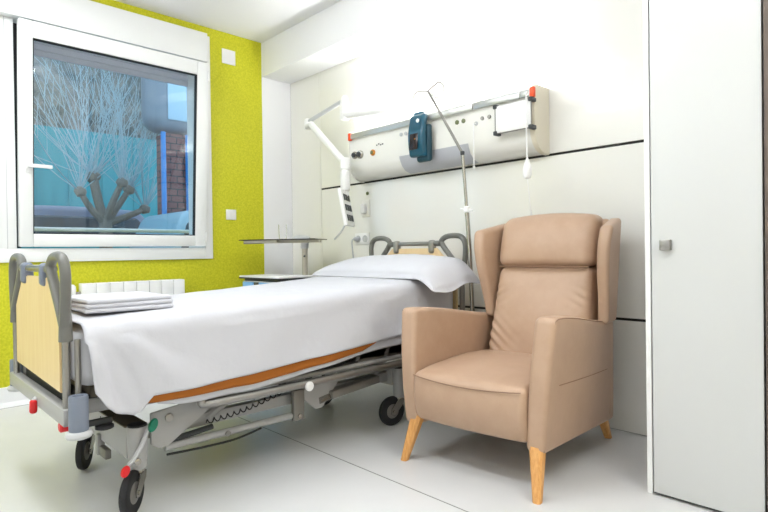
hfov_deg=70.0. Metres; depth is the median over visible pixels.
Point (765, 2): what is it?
trim
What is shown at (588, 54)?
wall
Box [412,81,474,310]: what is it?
pole
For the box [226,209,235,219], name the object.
light switch
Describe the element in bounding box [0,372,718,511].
floor
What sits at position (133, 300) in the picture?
linens
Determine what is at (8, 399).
baseboard
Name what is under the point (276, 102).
wall
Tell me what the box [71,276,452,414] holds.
sheet
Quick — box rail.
[348,86,535,140]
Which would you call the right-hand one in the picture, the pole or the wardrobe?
the wardrobe
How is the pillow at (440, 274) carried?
on the sheet at (211, 336)
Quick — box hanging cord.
[473,122,475,168]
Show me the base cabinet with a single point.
(262, 278)
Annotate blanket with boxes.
[148,342,375,402]
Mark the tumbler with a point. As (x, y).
(282, 228)
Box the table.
[239,238,326,375]
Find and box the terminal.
[334,188,354,239]
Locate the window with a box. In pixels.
[0,0,212,262]
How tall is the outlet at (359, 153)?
0.059 m
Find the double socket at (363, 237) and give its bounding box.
[355,233,368,244]
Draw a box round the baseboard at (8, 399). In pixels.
[0,387,30,408]
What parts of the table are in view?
under frame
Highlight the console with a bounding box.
[348,84,549,182]
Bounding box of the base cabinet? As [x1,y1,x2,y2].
[239,274,316,384]
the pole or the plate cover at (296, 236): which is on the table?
the plate cover at (296, 236)
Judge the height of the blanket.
0.362 m
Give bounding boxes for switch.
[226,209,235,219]
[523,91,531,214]
[523,158,531,178]
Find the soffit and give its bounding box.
[261,0,496,83]
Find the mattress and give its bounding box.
[70,322,93,385]
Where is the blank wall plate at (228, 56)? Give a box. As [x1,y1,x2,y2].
[222,48,234,65]
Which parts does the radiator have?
valve knob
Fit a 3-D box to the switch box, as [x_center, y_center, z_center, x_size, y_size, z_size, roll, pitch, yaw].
[-0.153,-0.369,4.246,0.040,0.130,0.090,-1,1,-44]
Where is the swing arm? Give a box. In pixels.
[304,95,410,190]
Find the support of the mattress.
on the hospital bed
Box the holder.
[493,96,535,136]
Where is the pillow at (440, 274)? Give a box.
[312,254,479,292]
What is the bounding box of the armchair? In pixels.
[401,213,620,504]
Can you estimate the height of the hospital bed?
1.062 m
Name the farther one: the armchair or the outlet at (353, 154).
the outlet at (353, 154)
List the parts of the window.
handle, pane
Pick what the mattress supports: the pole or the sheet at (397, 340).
the sheet at (397, 340)
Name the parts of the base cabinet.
drawer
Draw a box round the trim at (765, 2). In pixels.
[763,0,767,511]
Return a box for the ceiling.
[114,0,340,42]
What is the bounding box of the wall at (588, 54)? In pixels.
[290,0,646,435]
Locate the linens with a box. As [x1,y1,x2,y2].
[71,291,172,313]
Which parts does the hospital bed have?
bumper dish, post, grab handle, red release handle, footboard, foot rail, grab handle, red release knob, post, post, bumper dish, stop arm, stop knob, brake lever, caster post, lift plate, lift arm, push rod, frame rail, guard rail, guard knob, actuator rod, guard panel, guard panel, lift arm, grab handle, guard panel, caster post, headboard, grab handle, post, post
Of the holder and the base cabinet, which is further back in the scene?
the base cabinet
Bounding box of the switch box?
[360,200,369,216]
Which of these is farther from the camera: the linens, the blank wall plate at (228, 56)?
the blank wall plate at (228, 56)
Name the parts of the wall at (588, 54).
panel, panel, panel, panel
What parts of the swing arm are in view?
arm, spring arm, arm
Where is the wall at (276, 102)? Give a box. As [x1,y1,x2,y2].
[262,77,292,273]
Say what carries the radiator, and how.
attached to the wall at (235, 91)
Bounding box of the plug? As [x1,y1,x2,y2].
[351,237,358,257]
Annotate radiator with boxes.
[71,279,184,294]
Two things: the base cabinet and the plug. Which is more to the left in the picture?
the base cabinet
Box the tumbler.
[278,225,286,238]
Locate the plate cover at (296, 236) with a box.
[292,235,309,238]
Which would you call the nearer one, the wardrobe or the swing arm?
the wardrobe
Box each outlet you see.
[351,152,356,158]
[356,150,363,158]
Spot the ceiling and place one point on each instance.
(259, 21)
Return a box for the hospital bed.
[7,233,467,511]
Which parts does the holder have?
wire frame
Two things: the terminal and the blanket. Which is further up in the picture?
the terminal
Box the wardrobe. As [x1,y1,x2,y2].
[642,0,766,511]
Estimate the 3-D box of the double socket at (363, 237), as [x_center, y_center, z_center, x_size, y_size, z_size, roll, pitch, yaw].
[-0.172,-0.134,4.289,0.014,0.090,0.160,-1,1,-44]
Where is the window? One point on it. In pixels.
(105, 110)
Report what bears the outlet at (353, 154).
attached to the console
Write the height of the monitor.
0.332 m
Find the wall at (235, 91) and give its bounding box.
[0,0,264,387]
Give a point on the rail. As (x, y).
(532, 91)
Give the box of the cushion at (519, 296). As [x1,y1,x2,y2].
[489,267,597,353]
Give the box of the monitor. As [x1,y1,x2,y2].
[408,111,431,162]
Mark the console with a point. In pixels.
(382, 155)
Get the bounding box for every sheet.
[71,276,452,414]
[157,335,401,403]
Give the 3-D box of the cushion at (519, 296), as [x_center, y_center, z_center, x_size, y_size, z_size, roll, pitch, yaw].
[0.806,0.295,2.774,0.521,0.477,0.259,0,1,41]
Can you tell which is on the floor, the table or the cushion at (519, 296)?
the table
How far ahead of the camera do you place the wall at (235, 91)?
4.53 m
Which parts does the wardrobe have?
panel, knob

